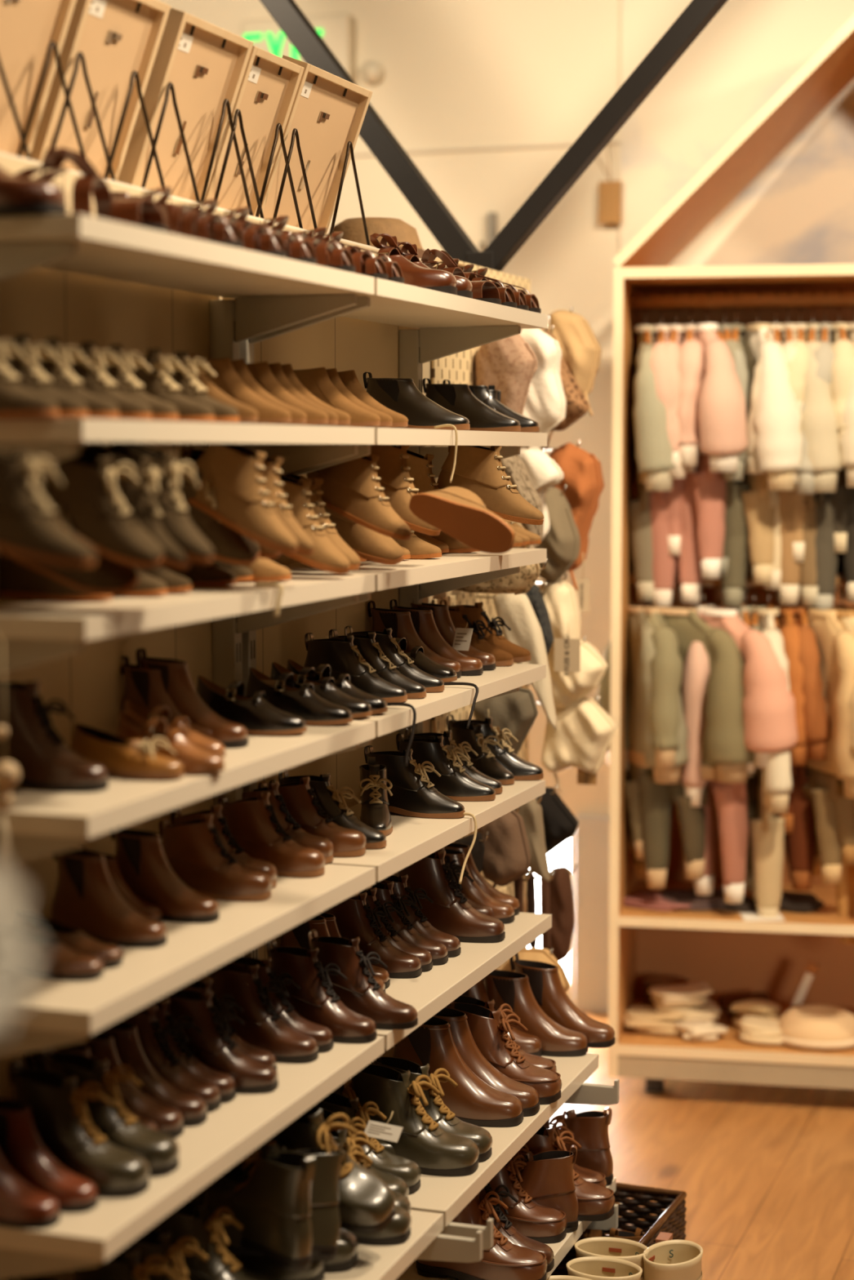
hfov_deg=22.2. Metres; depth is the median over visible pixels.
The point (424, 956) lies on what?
boot
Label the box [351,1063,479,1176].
boot
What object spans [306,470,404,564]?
boot
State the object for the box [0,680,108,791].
boot
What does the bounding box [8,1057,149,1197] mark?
boot
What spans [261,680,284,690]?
price tag
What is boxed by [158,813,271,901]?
boot
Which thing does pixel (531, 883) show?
belt
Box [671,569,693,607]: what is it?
clothes hanger
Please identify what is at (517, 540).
boot
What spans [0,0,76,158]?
box
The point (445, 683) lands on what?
loose shoelace
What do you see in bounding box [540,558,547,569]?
hook
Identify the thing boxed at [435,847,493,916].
boot
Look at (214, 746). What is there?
shoe
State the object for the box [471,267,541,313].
sandal
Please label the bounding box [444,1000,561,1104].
boot
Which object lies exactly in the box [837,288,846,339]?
clothes hanger
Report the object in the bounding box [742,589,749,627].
clothes hanger
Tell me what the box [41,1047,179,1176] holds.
boot
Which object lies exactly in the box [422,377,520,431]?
boot
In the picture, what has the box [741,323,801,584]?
hanging clothes
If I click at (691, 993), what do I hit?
folded cloth
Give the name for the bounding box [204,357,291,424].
boot
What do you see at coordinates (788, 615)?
clothes hanger
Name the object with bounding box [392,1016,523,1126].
boot
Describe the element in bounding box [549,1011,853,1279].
floor
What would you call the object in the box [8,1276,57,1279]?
boot
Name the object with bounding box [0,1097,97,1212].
boot
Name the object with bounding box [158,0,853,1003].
wall
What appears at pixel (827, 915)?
shelf
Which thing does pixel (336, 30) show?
exit sign
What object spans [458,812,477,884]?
loose shoelace
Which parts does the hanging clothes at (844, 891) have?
trouser leg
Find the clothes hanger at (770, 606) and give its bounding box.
[764,589,778,629]
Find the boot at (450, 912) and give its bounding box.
[396,849,505,942]
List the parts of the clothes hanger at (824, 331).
arm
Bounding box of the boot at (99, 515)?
[39,441,164,568]
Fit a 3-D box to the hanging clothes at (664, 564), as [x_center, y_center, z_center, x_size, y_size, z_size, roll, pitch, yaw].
[0.532,-0.392,4.939,0.096,0.635,0.344,0,5,6]
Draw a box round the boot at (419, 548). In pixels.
[391,530,441,559]
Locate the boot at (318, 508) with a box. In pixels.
[279,473,360,569]
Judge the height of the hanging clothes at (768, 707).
0.651 m
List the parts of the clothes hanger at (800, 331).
arm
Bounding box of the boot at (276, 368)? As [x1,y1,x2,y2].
[268,362,338,426]
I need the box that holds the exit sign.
[240,13,383,84]
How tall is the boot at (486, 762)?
0.094 m
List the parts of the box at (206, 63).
hanger plate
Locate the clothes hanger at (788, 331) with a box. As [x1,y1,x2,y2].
[785,288,792,342]
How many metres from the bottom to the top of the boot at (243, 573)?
0.078 m
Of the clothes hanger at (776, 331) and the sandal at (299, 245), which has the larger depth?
the clothes hanger at (776, 331)
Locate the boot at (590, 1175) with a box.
[542,1118,606,1186]
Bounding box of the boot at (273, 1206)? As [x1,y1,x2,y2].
[203,1141,315,1272]
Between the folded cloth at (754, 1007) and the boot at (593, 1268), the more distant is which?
the folded cloth at (754, 1007)
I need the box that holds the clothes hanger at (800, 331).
[797,288,804,342]
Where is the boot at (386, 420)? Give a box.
[325,368,392,427]
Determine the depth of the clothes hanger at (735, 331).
4.81 m
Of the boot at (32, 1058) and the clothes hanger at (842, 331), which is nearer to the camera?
the boot at (32, 1058)
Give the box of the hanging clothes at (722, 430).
[688,323,747,578]
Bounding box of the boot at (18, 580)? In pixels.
[0,551,113,601]
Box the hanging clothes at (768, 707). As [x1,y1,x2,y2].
[693,607,797,903]
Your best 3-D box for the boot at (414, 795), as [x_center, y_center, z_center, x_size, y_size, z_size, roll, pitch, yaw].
[-0.021,0.213,3.292,0.165,0.101,0.056,2,5,22]
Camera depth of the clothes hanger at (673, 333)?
4.84 m
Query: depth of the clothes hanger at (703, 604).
4.95 m
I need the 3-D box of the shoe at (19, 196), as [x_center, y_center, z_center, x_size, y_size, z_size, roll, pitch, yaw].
[-0.442,-0.452,2.118,0.194,0.086,0.076,2,5,19]
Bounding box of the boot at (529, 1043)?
[461,978,542,1056]
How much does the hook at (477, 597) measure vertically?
0.020 m
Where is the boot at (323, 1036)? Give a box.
[226,956,333,1052]
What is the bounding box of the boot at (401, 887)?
[377,874,461,956]
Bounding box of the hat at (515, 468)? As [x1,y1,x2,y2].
[501,455,543,548]
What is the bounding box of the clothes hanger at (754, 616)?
[751,587,758,626]
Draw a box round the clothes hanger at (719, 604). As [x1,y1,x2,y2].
[714,586,751,627]
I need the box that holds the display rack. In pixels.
[0,40,369,245]
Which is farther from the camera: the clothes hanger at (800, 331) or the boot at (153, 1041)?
the clothes hanger at (800, 331)
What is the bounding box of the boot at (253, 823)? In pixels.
[217,791,325,877]
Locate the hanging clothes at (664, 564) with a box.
[648,324,679,607]
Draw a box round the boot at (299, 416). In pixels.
[231,359,306,424]
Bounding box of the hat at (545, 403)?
[520,328,566,449]
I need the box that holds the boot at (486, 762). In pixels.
[448,719,514,785]
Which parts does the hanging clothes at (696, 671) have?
trouser leg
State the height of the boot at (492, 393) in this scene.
0.081 m
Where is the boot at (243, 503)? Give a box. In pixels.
[186,443,297,554]
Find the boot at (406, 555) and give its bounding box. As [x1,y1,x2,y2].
[366,546,410,560]
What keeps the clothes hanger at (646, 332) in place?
hanging from the wardrobe
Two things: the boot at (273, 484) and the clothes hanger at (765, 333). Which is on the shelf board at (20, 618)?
the boot at (273, 484)
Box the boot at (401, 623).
[367,600,461,677]
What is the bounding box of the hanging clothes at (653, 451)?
[627,324,676,601]
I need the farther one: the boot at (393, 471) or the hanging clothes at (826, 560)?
the hanging clothes at (826, 560)
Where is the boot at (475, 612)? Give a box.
[439,599,530,662]
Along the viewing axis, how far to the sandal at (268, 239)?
2.55 m
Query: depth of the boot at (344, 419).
2.83 m
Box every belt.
[514,875,523,912]
[526,870,537,947]
[539,877,551,950]
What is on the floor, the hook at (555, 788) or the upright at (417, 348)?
the upright at (417, 348)
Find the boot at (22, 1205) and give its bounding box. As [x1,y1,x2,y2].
[0,1151,60,1228]
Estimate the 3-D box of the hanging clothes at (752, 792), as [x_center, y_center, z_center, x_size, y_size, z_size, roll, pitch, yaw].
[0.745,0.241,4.951,0.098,0.640,0.372,0,5,0]
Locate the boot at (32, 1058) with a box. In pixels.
[24,1050,46,1070]
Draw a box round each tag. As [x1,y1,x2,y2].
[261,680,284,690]
[364,1111,403,1142]
[445,733,453,751]
[452,622,473,650]
[487,709,499,733]
[554,622,580,675]
[574,552,589,611]
[577,767,596,785]
[595,143,621,224]
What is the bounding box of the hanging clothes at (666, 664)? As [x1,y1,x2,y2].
[626,604,682,888]
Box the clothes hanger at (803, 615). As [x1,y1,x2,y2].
[797,587,808,626]
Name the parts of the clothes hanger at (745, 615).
arm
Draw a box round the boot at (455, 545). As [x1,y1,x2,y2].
[428,530,477,552]
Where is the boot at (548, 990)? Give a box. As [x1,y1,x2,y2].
[509,952,615,1048]
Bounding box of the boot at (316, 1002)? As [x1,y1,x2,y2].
[266,939,377,1043]
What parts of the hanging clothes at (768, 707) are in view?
trouser leg, trouser leg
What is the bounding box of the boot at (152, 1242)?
[125,1227,208,1279]
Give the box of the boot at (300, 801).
[257,776,366,857]
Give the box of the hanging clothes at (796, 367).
[786,323,808,561]
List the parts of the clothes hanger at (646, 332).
arm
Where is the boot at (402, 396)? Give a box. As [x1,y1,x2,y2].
[363,372,470,430]
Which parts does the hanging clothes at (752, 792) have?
trouser leg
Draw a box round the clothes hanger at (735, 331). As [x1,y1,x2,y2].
[731,289,738,342]
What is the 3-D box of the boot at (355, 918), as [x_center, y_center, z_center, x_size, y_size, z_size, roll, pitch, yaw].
[-0.086,0.432,3.250,0.164,0.125,0.056,2,5,25]
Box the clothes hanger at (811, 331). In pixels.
[808,288,815,342]
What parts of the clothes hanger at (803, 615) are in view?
arm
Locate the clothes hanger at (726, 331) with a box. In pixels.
[723,290,731,340]
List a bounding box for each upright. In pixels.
[0,240,102,1279]
[209,294,482,1262]
[240,297,493,1249]
[399,325,618,1230]
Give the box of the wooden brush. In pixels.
[786,960,819,1011]
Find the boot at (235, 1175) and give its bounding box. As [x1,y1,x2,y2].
[191,1164,324,1279]
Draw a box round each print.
[88,0,99,12]
[367,1124,392,1134]
[454,632,466,644]
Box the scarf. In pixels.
[525,583,553,654]
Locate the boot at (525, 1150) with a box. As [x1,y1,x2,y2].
[508,1143,533,1168]
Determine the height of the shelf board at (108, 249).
0.022 m
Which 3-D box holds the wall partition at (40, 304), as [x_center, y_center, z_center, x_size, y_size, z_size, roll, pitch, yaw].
[-0.843,0.407,1.869,0.360,1.770,5.300,2,5,19]
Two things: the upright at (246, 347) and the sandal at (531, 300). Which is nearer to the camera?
the upright at (246, 347)
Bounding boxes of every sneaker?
[0,334,88,418]
[0,338,59,417]
[37,337,119,419]
[65,342,152,420]
[103,344,178,421]
[127,348,214,422]
[164,351,239,422]
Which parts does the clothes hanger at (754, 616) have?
arm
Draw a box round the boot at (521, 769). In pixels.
[446,714,543,780]
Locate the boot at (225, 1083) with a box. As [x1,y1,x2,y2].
[130,998,235,1102]
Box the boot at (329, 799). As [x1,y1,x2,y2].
[278,769,386,848]
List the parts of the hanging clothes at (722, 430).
trouser leg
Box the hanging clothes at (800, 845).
[783,604,830,890]
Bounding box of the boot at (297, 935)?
[280,915,385,991]
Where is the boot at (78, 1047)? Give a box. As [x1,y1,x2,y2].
[37,1042,158,1130]
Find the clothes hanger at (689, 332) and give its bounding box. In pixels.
[686,290,693,341]
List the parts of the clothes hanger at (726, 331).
arm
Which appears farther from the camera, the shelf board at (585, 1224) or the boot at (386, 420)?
the shelf board at (585, 1224)
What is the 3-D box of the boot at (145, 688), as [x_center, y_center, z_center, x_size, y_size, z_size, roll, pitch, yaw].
[-0.311,0.073,2.631,0.136,0.104,0.047,2,5,22]
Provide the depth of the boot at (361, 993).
2.95 m
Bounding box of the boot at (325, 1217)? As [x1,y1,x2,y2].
[207,1140,349,1260]
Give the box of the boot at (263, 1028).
[207,962,318,1062]
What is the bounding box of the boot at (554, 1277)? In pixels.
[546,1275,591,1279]
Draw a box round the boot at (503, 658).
[448,604,513,666]
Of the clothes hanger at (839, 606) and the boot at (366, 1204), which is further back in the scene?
the clothes hanger at (839, 606)
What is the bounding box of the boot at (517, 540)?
[512,535,523,546]
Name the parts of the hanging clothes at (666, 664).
trouser leg, trouser leg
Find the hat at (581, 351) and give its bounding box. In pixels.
[548,309,601,416]
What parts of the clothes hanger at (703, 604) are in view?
arm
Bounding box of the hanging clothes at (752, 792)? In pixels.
[744,604,764,890]
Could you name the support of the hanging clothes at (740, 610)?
hanging from the clothes hanger at (719, 604)
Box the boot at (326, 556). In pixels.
[279,474,350,573]
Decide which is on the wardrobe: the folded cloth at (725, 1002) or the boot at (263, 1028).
the folded cloth at (725, 1002)
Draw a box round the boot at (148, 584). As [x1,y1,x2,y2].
[113,565,168,596]
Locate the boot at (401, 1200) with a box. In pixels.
[324,1121,411,1214]
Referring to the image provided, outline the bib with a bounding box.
[500,947,568,991]
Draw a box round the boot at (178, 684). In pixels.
[135,648,248,747]
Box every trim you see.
[0,151,421,260]
[353,140,620,156]
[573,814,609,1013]
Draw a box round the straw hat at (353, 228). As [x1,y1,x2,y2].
[328,217,465,266]
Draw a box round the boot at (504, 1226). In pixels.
[479,1182,554,1272]
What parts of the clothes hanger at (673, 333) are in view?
arm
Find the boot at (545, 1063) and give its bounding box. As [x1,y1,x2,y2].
[453,995,556,1071]
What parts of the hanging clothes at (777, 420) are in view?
trouser leg, trouser leg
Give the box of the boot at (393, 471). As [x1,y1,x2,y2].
[357,444,440,535]
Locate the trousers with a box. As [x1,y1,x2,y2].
[515,799,550,882]
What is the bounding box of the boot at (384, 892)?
[367,880,448,964]
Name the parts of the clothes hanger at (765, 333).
arm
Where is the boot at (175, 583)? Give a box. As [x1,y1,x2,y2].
[137,564,191,593]
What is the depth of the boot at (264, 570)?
2.67 m
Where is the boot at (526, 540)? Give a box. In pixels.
[514,530,529,545]
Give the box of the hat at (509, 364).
[475,333,537,414]
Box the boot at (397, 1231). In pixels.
[337,1140,411,1244]
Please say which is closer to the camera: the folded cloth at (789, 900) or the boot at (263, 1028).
the boot at (263, 1028)
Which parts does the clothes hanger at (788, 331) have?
arm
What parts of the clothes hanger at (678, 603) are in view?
arm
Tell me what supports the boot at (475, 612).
on the shelf board at (501, 679)
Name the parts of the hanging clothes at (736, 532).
trouser leg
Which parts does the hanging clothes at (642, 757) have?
trouser leg, trouser leg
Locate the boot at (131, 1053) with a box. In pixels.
[98,1020,207,1126]
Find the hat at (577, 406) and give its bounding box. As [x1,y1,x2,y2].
[538,328,590,448]
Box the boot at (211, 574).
[160,561,237,586]
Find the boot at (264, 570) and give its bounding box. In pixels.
[242,557,291,582]
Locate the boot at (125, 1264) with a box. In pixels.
[72,1246,177,1279]
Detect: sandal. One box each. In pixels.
[111,186,243,248]
[160,199,287,257]
[211,207,316,264]
[242,215,355,272]
[282,226,388,279]
[312,231,404,283]
[421,248,501,304]
[430,258,516,307]
[459,264,528,311]
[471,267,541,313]
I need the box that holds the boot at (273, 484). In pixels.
[230,443,315,555]
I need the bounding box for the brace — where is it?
[259,0,728,271]
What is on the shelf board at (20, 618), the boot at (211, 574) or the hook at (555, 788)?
the boot at (211, 574)
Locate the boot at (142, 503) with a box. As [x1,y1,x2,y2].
[85,441,191,568]
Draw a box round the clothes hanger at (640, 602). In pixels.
[635,600,645,606]
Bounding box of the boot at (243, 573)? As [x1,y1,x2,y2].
[211,558,253,582]
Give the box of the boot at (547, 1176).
[508,1144,578,1232]
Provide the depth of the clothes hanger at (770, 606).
4.86 m
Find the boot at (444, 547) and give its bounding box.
[410,528,448,552]
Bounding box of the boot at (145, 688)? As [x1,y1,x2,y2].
[120,656,213,738]
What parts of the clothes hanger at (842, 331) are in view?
arm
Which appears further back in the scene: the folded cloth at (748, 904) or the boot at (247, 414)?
the folded cloth at (748, 904)
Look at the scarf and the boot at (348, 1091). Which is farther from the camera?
the scarf
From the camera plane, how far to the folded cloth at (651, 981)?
5.18 m
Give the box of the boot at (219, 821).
[170,804,277,887]
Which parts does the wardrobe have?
panel, hanging rail, hanging rail, panel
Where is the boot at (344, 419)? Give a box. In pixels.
[280,364,351,426]
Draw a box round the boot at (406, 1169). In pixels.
[315,1092,421,1194]
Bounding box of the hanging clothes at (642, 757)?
[604,604,688,859]
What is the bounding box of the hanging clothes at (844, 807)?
[813,607,853,865]
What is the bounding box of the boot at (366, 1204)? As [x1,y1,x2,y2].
[258,1103,395,1233]
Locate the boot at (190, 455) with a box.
[180,443,281,559]
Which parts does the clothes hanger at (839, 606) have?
arm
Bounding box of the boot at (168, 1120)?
[80,1031,183,1137]
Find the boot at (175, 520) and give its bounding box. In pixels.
[111,441,213,563]
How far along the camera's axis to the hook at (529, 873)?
3.86 m
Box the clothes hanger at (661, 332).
[657,291,664,342]
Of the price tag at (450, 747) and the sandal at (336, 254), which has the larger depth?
the price tag at (450, 747)
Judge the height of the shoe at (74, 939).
0.048 m
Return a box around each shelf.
[617,996,853,1056]
[619,879,853,925]
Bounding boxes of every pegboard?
[431,257,530,548]
[431,592,528,885]
[495,873,527,969]
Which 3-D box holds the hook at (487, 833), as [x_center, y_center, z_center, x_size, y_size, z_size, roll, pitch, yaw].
[0.065,0.340,3.778,0.089,0.020,0.004,2,5,19]
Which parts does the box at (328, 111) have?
hanger plate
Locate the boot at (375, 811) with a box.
[358,756,392,835]
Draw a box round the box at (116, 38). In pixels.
[30,0,170,181]
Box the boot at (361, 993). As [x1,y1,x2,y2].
[307,928,417,1029]
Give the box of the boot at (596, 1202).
[520,1125,614,1221]
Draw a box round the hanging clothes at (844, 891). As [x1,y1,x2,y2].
[835,608,853,944]
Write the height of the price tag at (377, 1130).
0.031 m
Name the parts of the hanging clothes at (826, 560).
trouser leg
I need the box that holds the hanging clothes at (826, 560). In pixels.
[795,323,838,610]
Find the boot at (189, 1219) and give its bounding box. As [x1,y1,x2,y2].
[151,1200,277,1279]
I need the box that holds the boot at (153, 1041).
[118,1004,221,1111]
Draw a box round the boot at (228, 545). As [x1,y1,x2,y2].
[156,449,260,564]
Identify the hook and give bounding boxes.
[459,831,488,842]
[475,592,525,598]
[481,871,531,881]
[523,871,554,879]
[528,864,577,874]
[534,573,567,582]
[535,695,599,704]
[536,794,542,803]
[537,582,546,592]
[538,440,580,449]
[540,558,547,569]
[551,785,556,795]
[560,484,566,495]
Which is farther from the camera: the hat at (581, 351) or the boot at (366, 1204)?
the hat at (581, 351)
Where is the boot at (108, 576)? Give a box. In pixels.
[7,496,138,595]
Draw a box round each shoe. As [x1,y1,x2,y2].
[0,167,67,217]
[14,146,168,232]
[15,911,124,967]
[23,928,104,979]
[70,724,184,780]
[116,711,224,774]
[124,700,226,757]
[195,675,306,735]
[244,666,352,725]
[270,662,372,718]
[286,659,387,714]
[303,632,407,702]
[328,628,426,698]
[344,625,444,692]
[365,232,457,295]
[395,636,457,682]
[396,241,472,298]
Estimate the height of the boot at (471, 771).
0.101 m
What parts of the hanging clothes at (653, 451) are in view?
trouser leg, trouser leg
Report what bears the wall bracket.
attached to the wall at (458, 73)
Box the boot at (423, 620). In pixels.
[389,599,483,675]
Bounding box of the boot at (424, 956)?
[347,887,432,971]
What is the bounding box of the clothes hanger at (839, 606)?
[832,571,851,608]
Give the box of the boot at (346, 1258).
[235,1154,358,1271]
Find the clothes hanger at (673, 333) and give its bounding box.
[669,291,677,342]
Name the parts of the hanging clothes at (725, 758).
trouser leg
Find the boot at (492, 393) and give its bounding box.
[482,385,501,409]
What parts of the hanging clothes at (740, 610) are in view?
trouser leg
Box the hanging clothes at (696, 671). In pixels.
[681,603,718,885]
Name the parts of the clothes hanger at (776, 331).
arm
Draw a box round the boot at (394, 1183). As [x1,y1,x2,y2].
[319,1107,408,1198]
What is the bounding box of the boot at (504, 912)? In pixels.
[434,848,514,923]
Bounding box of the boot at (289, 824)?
[242,782,333,863]
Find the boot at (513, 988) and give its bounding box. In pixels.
[483,969,587,1056]
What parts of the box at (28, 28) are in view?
hanger plate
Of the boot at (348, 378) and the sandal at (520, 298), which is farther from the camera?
the sandal at (520, 298)
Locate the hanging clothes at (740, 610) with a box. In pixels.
[733,604,753,846]
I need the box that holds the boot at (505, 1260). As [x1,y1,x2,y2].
[416,1191,547,1279]
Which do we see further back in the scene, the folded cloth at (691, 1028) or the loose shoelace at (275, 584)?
the folded cloth at (691, 1028)
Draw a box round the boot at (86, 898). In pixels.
[50,848,167,947]
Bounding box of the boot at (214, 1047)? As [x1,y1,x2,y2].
[156,990,278,1093]
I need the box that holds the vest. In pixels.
[549,866,574,961]
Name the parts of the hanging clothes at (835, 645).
trouser leg, trouser leg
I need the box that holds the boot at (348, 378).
[337,369,408,427]
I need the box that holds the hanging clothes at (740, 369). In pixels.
[718,324,748,577]
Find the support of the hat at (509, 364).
hanging from the hook
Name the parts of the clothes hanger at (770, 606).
arm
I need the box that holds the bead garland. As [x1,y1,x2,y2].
[0,636,20,915]
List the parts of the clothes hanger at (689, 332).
arm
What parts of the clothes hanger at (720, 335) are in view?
arm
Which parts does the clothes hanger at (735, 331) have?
arm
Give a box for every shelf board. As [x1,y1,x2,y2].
[0,213,373,297]
[0,417,374,444]
[0,573,374,640]
[0,720,375,838]
[0,1035,384,1262]
[8,863,375,1035]
[230,277,547,328]
[280,548,546,591]
[322,1209,443,1279]
[328,779,545,881]
[352,663,546,737]
[369,427,546,446]
[376,911,551,1050]
[395,1220,582,1279]
[408,1053,598,1226]
[582,1177,615,1231]
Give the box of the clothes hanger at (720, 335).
[703,290,725,341]
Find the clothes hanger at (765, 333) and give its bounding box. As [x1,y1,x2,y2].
[755,289,769,339]
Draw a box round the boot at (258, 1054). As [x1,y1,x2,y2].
[175,977,276,1070]
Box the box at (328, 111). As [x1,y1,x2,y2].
[258,54,372,234]
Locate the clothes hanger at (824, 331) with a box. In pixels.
[821,288,827,342]
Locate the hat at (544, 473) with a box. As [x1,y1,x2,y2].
[515,446,564,548]
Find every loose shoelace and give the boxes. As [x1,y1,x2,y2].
[254,582,283,616]
[386,702,416,765]
[434,424,457,483]
[443,682,478,728]
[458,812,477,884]
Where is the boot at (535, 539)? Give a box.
[502,518,541,545]
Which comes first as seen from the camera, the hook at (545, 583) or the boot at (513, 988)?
the boot at (513, 988)
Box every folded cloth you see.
[623,891,692,911]
[623,1004,684,1034]
[642,975,689,1005]
[648,981,712,1008]
[653,998,719,1022]
[660,888,727,910]
[674,1018,728,1039]
[713,895,757,911]
[718,991,769,1018]
[730,999,781,1027]
[737,1015,783,1044]
[778,890,823,911]
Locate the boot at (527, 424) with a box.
[442,379,539,432]
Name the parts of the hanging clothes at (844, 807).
trouser leg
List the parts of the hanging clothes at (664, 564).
trouser leg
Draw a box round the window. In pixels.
[565,811,575,995]
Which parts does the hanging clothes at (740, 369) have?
trouser leg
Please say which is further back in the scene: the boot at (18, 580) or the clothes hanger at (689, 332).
the clothes hanger at (689, 332)
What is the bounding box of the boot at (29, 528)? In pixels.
[0,448,96,567]
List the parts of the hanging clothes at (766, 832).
trouser leg, trouser leg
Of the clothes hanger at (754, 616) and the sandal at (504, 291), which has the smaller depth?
the sandal at (504, 291)
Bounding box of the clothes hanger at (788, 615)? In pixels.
[782,604,792,624]
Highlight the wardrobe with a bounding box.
[607,15,853,1092]
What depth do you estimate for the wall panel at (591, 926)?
5.64 m
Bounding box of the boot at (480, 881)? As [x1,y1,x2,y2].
[444,842,519,915]
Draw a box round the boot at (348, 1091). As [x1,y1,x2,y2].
[331,1081,395,1154]
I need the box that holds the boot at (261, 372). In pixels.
[245,361,328,425]
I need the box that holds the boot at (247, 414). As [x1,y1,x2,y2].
[145,354,258,423]
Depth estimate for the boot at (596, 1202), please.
3.47 m
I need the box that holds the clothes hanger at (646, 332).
[644,291,651,344]
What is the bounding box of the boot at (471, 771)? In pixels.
[404,727,502,794]
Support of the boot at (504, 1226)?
on the shelf board at (560, 1249)
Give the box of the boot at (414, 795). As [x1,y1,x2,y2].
[364,745,465,818]
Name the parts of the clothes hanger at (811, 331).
arm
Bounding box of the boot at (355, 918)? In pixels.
[322,891,422,977]
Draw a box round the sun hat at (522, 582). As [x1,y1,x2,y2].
[454,563,540,595]
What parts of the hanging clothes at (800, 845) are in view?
trouser leg, trouser leg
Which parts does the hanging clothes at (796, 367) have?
trouser leg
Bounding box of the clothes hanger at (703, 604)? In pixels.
[699,577,706,606]
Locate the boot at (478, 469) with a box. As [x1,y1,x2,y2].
[436,445,543,524]
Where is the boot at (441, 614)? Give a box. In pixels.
[410,602,495,670]
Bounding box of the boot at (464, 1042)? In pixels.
[433,1007,539,1115]
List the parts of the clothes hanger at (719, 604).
arm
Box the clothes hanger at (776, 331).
[773,289,780,342]
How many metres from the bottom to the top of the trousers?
0.159 m
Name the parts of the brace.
arm, foot plate, arm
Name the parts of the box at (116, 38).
hanger plate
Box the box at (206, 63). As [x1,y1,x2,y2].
[117,7,253,201]
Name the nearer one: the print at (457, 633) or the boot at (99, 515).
the boot at (99, 515)
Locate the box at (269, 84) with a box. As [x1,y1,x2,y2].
[204,45,304,216]
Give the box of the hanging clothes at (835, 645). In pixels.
[800,607,853,884]
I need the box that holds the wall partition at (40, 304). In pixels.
[0,155,505,1279]
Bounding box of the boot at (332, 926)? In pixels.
[316,911,390,987]
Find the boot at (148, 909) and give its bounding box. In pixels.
[81,845,163,922]
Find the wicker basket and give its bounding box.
[550,1182,686,1275]
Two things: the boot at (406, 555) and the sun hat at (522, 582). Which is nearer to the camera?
the boot at (406, 555)
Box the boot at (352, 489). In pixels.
[315,453,411,540]
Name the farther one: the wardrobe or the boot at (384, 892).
the wardrobe
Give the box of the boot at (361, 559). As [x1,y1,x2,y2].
[301,475,366,561]
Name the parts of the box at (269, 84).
hanger plate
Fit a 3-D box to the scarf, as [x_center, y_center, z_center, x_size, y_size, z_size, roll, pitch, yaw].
[0.204,-0.037,3.983,0.052,0.131,0.058,2,5,19]
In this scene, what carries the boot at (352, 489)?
on the shelf board at (406, 572)
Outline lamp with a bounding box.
[360,60,383,84]
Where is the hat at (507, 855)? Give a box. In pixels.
[476,810,530,888]
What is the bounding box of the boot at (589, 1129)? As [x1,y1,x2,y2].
[548,1106,613,1186]
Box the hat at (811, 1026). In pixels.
[777,1004,853,1049]
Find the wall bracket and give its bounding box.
[479,212,497,251]
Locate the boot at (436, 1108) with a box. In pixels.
[371,1055,492,1162]
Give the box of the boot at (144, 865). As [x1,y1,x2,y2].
[110,827,219,922]
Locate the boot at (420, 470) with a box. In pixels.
[406,449,439,493]
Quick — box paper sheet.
[739,912,785,920]
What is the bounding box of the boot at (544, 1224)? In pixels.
[488,1154,567,1243]
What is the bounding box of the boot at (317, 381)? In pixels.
[293,367,380,426]
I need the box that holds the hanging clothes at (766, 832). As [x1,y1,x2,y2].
[746,605,791,917]
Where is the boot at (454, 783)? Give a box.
[395,732,495,800]
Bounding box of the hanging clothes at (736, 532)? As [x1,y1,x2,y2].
[720,324,749,607]
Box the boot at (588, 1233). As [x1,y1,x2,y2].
[581,1229,605,1237]
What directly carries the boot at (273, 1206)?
on the shelf board at (375, 1262)
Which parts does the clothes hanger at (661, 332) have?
arm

